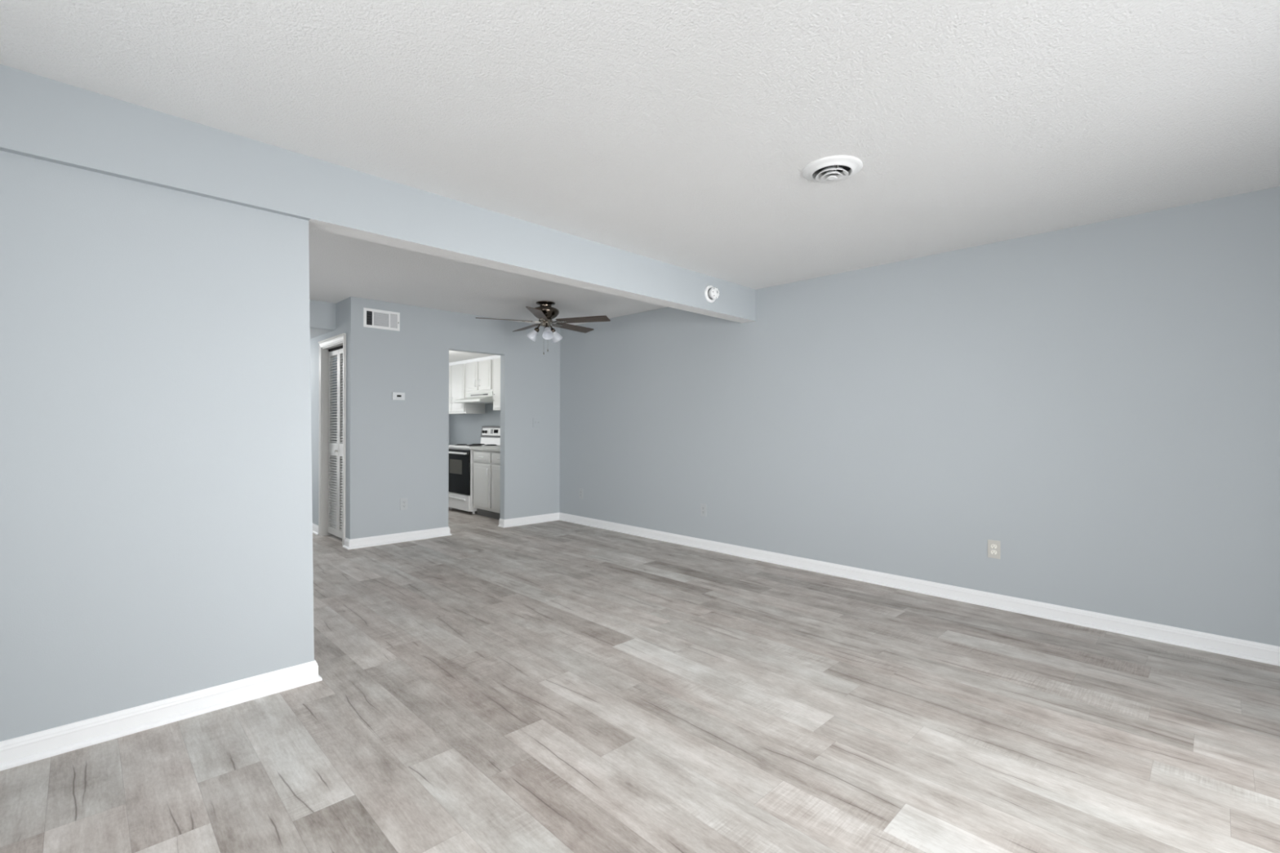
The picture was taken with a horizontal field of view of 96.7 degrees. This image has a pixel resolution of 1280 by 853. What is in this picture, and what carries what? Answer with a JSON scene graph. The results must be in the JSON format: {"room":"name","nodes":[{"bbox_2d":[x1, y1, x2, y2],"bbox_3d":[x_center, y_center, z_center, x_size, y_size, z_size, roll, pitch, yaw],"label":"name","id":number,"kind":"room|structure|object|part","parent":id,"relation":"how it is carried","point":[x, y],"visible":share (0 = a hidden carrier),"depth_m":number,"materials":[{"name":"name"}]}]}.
{"room":"empty living room","nodes":[
{"label":"empty living room","id":0,"kind":"room"},
{"bbox_2d":[0,150,314,742],"bbox_3d":[-2.276,0.113,2.017,1.989,2.160,0.111,0,0,-45],"label":"wall","id":1,"kind":"structure","parent":0,"point":[156,509],"depth_m":2.25,"materials":[{"name":"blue paint"}]},
{"bbox_2d":[0,659,322,771],"bbox_3d":[-2.271,1.147,2.029,2.015,0.093,0.163,0,0,-45],"label":"baseboard","id":2,"kind":"structure","parent":1,"relation":"attached to","point":[37,746],"depth_m":2.25,"materials":[{"name":"white paint"}]},
{"bbox_2d":[0,63,755,323],"bbox_3d":[-0.986,-1.102,3.254,5.558,0.285,0.147,0,0,-45],"label":"beam","id":3,"kind":"structure","parent":1,"relation":"attached to","point":[42,117],"depth_m":2.63,"materials":[{"name":"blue paint"}]},
{"bbox_2d":[704,284,719,302],"bbox_3d":[0.602,-1.091,4.664,0.142,0.142,0.074,0,0,-45],"label":"smoke detector","id":4,"kind":"object","parent":3,"relation":"attached to","point":[713,293],"visible":1,"depth_m":4.64,"materials":[{"name":"white plastic"}]},
{"bbox_2d":[310,328,332,338],"bbox_3d":[-4.461,-1.025,6.359,1.164,0.060,2.470,0,0,-45],"label":"ceiling","id":5,"kind":"structure","parent":0,"point":[313,332],"depth_m":6.00,"materials":[{"name":"paint"}]},
{"bbox_2d":[309,299,335,330],"bbox_3d":[-3.559,-1.125,5.443,1.164,0.270,0.100,0,0,-45],"label":"wall header","id":6,"kind":"structure","parent":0,"point":[322,314],"depth_m":5.73,"materials":[{"name":"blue paint"}]},
{"bbox_2d":[310,297,347,537],"bbox_3d":[-3.857,-0.043,6.644,0.100,2.440,2.920,0,0,-45],"label":"wall","id":7,"kind":"structure","parent":0,"point":[341,306],"depth_m":6.27,"materials":[{"name":"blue paint"}]},
{"bbox_2d":[312,523,318,535],"bbox_3d":[-4.210,1.128,6.910,0.026,0.093,2.055,0,0,-45],"label":"baseboard","id":8,"kind":"structure","parent":7,"relation":"attached to","point":[315,527],"depth_m":6.26,"materials":[{"name":"white paint"}]},
{"bbox_2d":[317,333,346,546],"bbox_3d":[-3.156,0.132,5.914,0.126,2.098,0.839,0,0,-45],"label":"trim","id":9,"kind":"structure","parent":7,"relation":"attached to","point":[338,340],"depth_m":6.14,"materials":[{"name":"white paint"}]},
{"bbox_2d":[328,345,342,538],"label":"door","id":10,"kind":"structure","parent":7,"relation":"in","point":[335,508],"depth_m":6.01,"materials":[{"name":"white paint"}]},
{"bbox_2d":[448,413,449,444],"bbox_3d":[-3.808,-0.048,8.825,1.758,2.440,0.120,0,0,-45],"label":"wall","id":11,"kind":"structure","parent":0,"point":[449,414],"depth_m":9.39,"materials":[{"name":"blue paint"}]},
{"bbox_2d":[346,296,559,539],"bbox_3d":[-1.944,-0.035,6.408,2.494,2.440,0.100,0,0,-45],"label":"wall","id":12,"kind":"structure","parent":0,"point":[397,450],"depth_m":6.03,"materials":[{"name":"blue paint"}]},
{"bbox_2d":[363,307,399,331],"bbox_3d":[-2.580,-1.070,5.693,0.350,0.188,0.018,0,0,-45],"label":"air vent","id":13,"kind":"object","parent":12,"relation":"in","point":[372,318],"visible":1,"depth_m":5.69,"materials":[{"name":"white plastic"}]},
{"bbox_2d":[342,526,451,549],"bbox_3d":[-2.483,1.137,5.889,1.053,0.093,0.158,0,0,-45],"label":"baseboard","id":14,"kind":"structure","parent":12,"relation":"attached to","point":[358,543],"depth_m":5.79,"materials":[{"name":"white paint"}]},
{"bbox_2d":[391,391,404,399],"bbox_3d":[-2.465,-0.309,5.804,0.124,0.078,0.028,0,0,-45],"label":"thermostat","id":15,"kind":"object","parent":12,"relation":"attached to","point":[395,396],"visible":1,"depth_m":5.79,"materials":[{"name":"plastic"}]},
{"bbox_2d":[400,497,407,510],"bbox_3d":[-2.430,0.799,5.858,0.074,0.120,0.009,0,0,-45],"label":"wall outlet","id":16,"kind":"object","parent":12,"relation":"attached to","point":[403,502],"visible":1,"depth_m":5.86,"materials":[{"name":"plastic"}]},
{"bbox_2d":[497,512,559,528],"bbox_3d":[-1.345,1.140,6.987,0.824,0.093,0.126,0,0,-45],"label":"baseboard","id":17,"kind":"structure","parent":12,"relation":"attached to","point":[504,523],"depth_m":6.90,"materials":[{"name":"white paint"}]},
{"bbox_2d":[448,350,493,362],"bbox_3d":[-2.738,-1.001,7.740,1.758,0.060,2.920,0,0,-45],"label":"ceiling","id":18,"kind":"structure","parent":0,"point":[454,356],"depth_m":7.77,"materials":[{"name":"white paint"}]},
{"bbox_2d":[0,506,1279,852],"bbox_3d":[-1.687,1.191,3.960,5.558,0.001,9.800,0,0,-45],"label":"floor","id":19,"kind":"structure","parent":0,"point":[553,686],"depth_m":2.24,"materials":[{"name":"grey laminate"}]},
{"bbox_2d":[448,426,500,514],"bbox_3d":[-2.316,0.586,8.046,0.698,1.184,0.766,0,0,-45],"label":"range","id":20,"kind":"object","parent":19,"relation":"on","point":[460,463],"visible":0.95,"depth_m":7.78,"materials":[{"name":"white metal"}]},
{"bbox_3d":[-2.544,0.984,7.824,0.018,0.020,0.560,0,0,-45],"label":"drawer handle","id":21,"kind":"part","parent":20,"relation":"part of","materials":[{"name":"white metal"}]},
{"bbox_3d":[-2.548,0.361,7.816,0.042,0.026,0.640,0,0,-45],"label":"oven handle","id":22,"kind":"part","parent":20,"relation":"part of","materials":[{"name":"white metal"}]},
{"bbox_3d":[-2.530,1.028,7.838,0.026,0.207,0.752,0,0,-45],"label":"storage drawer","id":23,"kind":"part","parent":20,"relation":"part of","materials":[{"name":"white metal"}]},
{"bbox_3d":[-2.530,0.613,7.841,0.024,0.603,0.744,0,0,-45],"label":"oven door","id":24,"kind":"part","parent":20,"relation":"part of","materials":[{"name":"black glass"}]},
{"bbox_2d":[448,443,500,448],"bbox_3d":[-2.304,0.276,8.056,0.636,0.049,0.766,0,0,-45],"label":"cooktop","id":25,"kind":"object","parent":20,"relation":"in","point":[459,446],"depth_m":7.92,"materials":[{"name":"white ceramic"}]},
{"bbox_3d":[-2.090,0.077,8.265,0.070,0.166,0.766,0,0,-45],"label":"console frame","id":26,"kind":"part","parent":20,"relation":"part of","materials":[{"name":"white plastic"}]},
{"bbox_3d":[-2.108,0.076,8.248,0.018,0.108,0.700,0,0,-45],"label":"control panel","id":27,"kind":"part","parent":20,"relation":"part of","materials":[{"name":"silver metal"}]},
{"bbox_2d":[473,449,500,519],"bbox_3d":[-1.681,0.746,7.436,0.669,0.868,0.978,0,0,-45],"label":"base cabinet","id":28,"kind":"object","parent":19,"relation":"on","point":[486,464],"visible":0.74,"depth_m":7.30,"materials":[{"name":"white paint"}]},
{"bbox_3d":[-2.055,0.398,7.400,0.022,0.126,0.425,0,0,-45],"label":"drawer","id":29,"kind":"part","parent":28,"relation":"part of","materials":[{"name":"white paint"}]},
{"bbox_3d":[-2.057,0.767,7.401,0.022,0.550,0.425,0,0,-45],"label":"door","id":30,"kind":"part","parent":28,"relation":"part of","materials":[{"name":"white paint"}]},
{"bbox_2d":[471,446,500,451],"bbox_3d":[-1.672,0.248,7.444,0.646,0.128,0.982,0,0,-45],"label":"countertop","id":31,"kind":"structure","parent":28,"relation":"on","point":[478,448],"depth_m":7.33,"materials":[{"name":"laminate"}]},
{"bbox_3d":[-1.727,0.400,7.067,0.022,0.126,0.400,0,0,-45],"label":"drawer","id":32,"kind":"part","parent":28,"relation":"part of","materials":[{"name":"white paint"}]},
{"bbox_3d":[-1.728,0.770,7.068,0.022,0.550,0.400,0,0,-45],"label":"door","id":33,"kind":"part","parent":28,"relation":"part of","materials":[{"name":"white paint"}]},
{"bbox_2d":[0,0,1279,328],"bbox_3d":[-1.669,-1.298,3.948,5.798,0.100,10.020,0,0,-45],"label":"ceiling","id":34,"kind":"structure","parent":0,"point":[684,134],"depth_m":2.20,"materials":[{"name":"white paint"}]},
{"bbox_2d":[475,300,610,354],"bbox_3d":[-0.955,-0.987,5.782,1.314,0.525,1.311,0,0,-45],"label":"ceiling fan","id":35,"kind":"object","parent":34,"relation":"hanging from","point":[544,313],"visible":1,"depth_m":5.68,"materials":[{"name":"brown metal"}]},
{"bbox_3d":[-1.341,-1.058,5.622,0.545,0.034,0.134,0,0,-18],"label":"blade","id":36,"kind":"part","parent":35,"relation":"part of","materials":[{"name":"brown wood"}]},
{"bbox_3d":[-1.193,-1.058,6.077,0.134,0.034,0.545,0,0,-36],"label":"blade","id":37,"kind":"part","parent":35,"relation":"part of","materials":[{"name":"brown wood"}]},
{"bbox_3d":[-1.102,-0.925,5.774,0.109,0.128,0.120,0,0,-45],"label":"lamp shade","id":38,"kind":"part","parent":35,"relation":"part of","materials":[{"name":"white glass"}]},
{"bbox_3d":[-1.032,-0.998,5.768,0.085,0.089,0.051,0,0,4],"label":"lamp arm","id":39,"kind":"part","parent":35,"relation":"part of","materials":[{"name":"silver metal"}]},
{"bbox_3d":[-0.954,-1.056,5.340,0.134,0.034,0.545,0,0,0],"label":"blade","id":40,"kind":"part","parent":35,"relation":"part of","materials":[{"name":"brown wood"}]},
{"bbox_3d":[-0.914,-0.924,5.605,0.108,0.128,0.122,0,0,-45],"label":"lamp shade","id":41,"kind":"part","parent":35,"relation":"part of","materials":[{"name":"white glass"}]},
{"bbox_3d":[-0.902,-0.998,5.808,0.085,0.090,0.052,0,0,-45],"label":"lamp arm","id":42,"kind":"part","parent":35,"relation":"part of","materials":[{"name":"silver metal"}]},
{"bbox_3d":[-0.860,-0.924,5.855,0.125,0.128,0.112,0,0,-45],"label":"lamp shade","id":43,"kind":"part","parent":35,"relation":"part of","materials":[{"name":"white glass"}]},
{"bbox_3d":[-0.714,-1.056,6.077,0.134,0.034,0.545,0,0,36],"label":"blade","id":44,"kind":"part","parent":35,"relation":"part of","materials":[{"name":"brown wood"}]},
{"bbox_3d":[-0.566,-1.054,5.622,0.545,0.034,0.134,0,0,18],"label":"blade","id":45,"kind":"part","parent":35,"relation":"part of","materials":[{"name":"brown wood"}]},
{"bbox_2d":[801,155,862,182],"bbox_3d":[0.920,-1.211,2.727,0.276,0.048,0.276,0,0,-45],"label":"ceiling vent","id":46,"kind":"object","parent":34,"relation":"in","point":[831,169],"visible":1,"depth_m":2.69,"materials":[{"name":"white plastic"}]},
{"bbox_2d":[449,186,1279,646],"bbox_3d":[0.341,-0.024,5.950,0.120,2.440,10.040,0,0,-45],"label":"wall","id":47,"kind":"structure","parent":0,"point":[1098,402],"depth_m":3.79,"materials":[{"name":"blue paint"}]},
{"bbox_2d":[448,363,485,414],"bbox_3d":[-2.759,-0.583,8.749,0.367,0.776,0.853,0,0,-45],"label":"upper cabinet","id":48,"kind":"object","parent":47,"relation":"attached to","point":[457,373],"visible":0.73,"depth_m":8.49,"materials":[{"name":"white paint"}]},
{"bbox_3d":[-3.007,-0.576,8.796,0.022,0.703,0.390,0,0,-45],"label":"door","id":49,"kind":"part","parent":48,"relation":"part of","materials":[{"name":"white paint"}]},
{"bbox_3d":[-2.720,-0.574,8.504,0.022,0.703,0.390,0,0,-45],"label":"door","id":50,"kind":"part","parent":48,"relation":"part of","materials":[{"name":"white paint"}]},
{"bbox_2d":[453,391,493,404],"bbox_3d":[-2.244,-0.406,8.122,0.511,0.153,0.756,0,0,-45],"label":"range hood","id":51,"kind":"object","parent":47,"relation":"attached to","point":[484,397],"visible":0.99,"depth_m":7.96,"materials":[{"name":"white metal"}]},
{"bbox_2d":[466,359,493,393],"bbox_3d":[-2.190,-0.726,8.172,0.367,0.483,0.758,0,0,-45],"label":"upper cabinet","id":52,"kind":"object","parent":47,"relation":"attached to","point":[479,375],"visible":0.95,"depth_m":8.03,"materials":[{"name":"white paint"}]},
{"bbox_3d":[-2.424,-0.719,8.205,0.022,0.410,0.330,0,0,-45],"label":"door","id":53,"kind":"part","parent":52,"relation":"part of","materials":[{"name":"white paint"}]},
{"bbox_3d":[-2.159,-0.717,7.936,0.022,0.410,0.325,0,0,-45],"label":"door","id":54,"kind":"part","parent":52,"relation":"part of","materials":[{"name":"white paint"}]},
{"bbox_2d":[492,358,500,410],"bbox_3d":[-1.574,-0.592,7.546,0.367,0.743,0.986,0,0,-45],"label":"upper cabinet","id":55,"kind":"object","parent":47,"relation":"attached to","point":[496,362],"visible":0.25,"depth_m":7.69,"materials":[{"name":"white paint"}]},
{"bbox_2d":[448,355,500,365],"bbox_3d":[-2.251,-0.942,8.016,0.039,0.049,2.610,0,0,-45],"label":"trim","id":56,"kind":"structure","parent":55,"relation":"attached to","point":[494,357],"depth_m":8.10,"materials":[{"name":"white paint"}]},
{"bbox_2d":[578,488,582,498],"bbox_3d":[-0.719,0.817,6.933,0.009,0.120,0.074,0,0,-45],"label":"wall outlet","id":57,"kind":"object","parent":47,"relation":"attached to","point":[580,491],"visible":1,"depth_m":6.93,"materials":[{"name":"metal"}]},
{"bbox_2d":[700,503,706,516],"bbox_3d":[0.621,0.820,5.572,0.009,0.120,0.074,0,0,-45],"label":"wall outlet","id":58,"kind":"object","parent":47,"relation":"attached to","point":[703,507],"visible":1,"depth_m":5.57,"materials":[{"name":"plastic"}]},
{"bbox_2d":[559,512,1279,666],"bbox_3d":[1.344,1.156,4.825,0.026,0.093,6.780,0,0,-45],"label":"baseboard","id":59,"kind":"structure","parent":47,"relation":"attached to","point":[1218,644],"depth_m":3.79,"materials":[{"name":"white paint"}]},
{"bbox_2d":[987,539,1000,559],"bbox_3d":[2.365,0.821,3.801,0.009,0.120,0.074,0,0,-45],"label":"wall outlet","id":60,"kind":"object","parent":47,"relation":"attached to","point":[993,546],"visible":1,"depth_m":3.80,"materials":[{"name":"beige plastic"}]},
{"bbox_2d":[991,550,996,554],"bbox_3d":[2.363,0.840,3.799,0.003,0.027,0.034,0,0,-45],"label":"receptacle","id":61,"kind":"object","parent":60,"relation":"attached to","point":[993,552],"depth_m":3.80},
{"bbox_2d":[991,544,996,548],"bbox_3d":[2.363,0.801,3.799,0.003,0.027,0.034,0,0,-45],"label":"receptacle","id":62,"kind":"object","parent":60,"relation":"attached to","point":[993,546],"depth_m":3.80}
]}

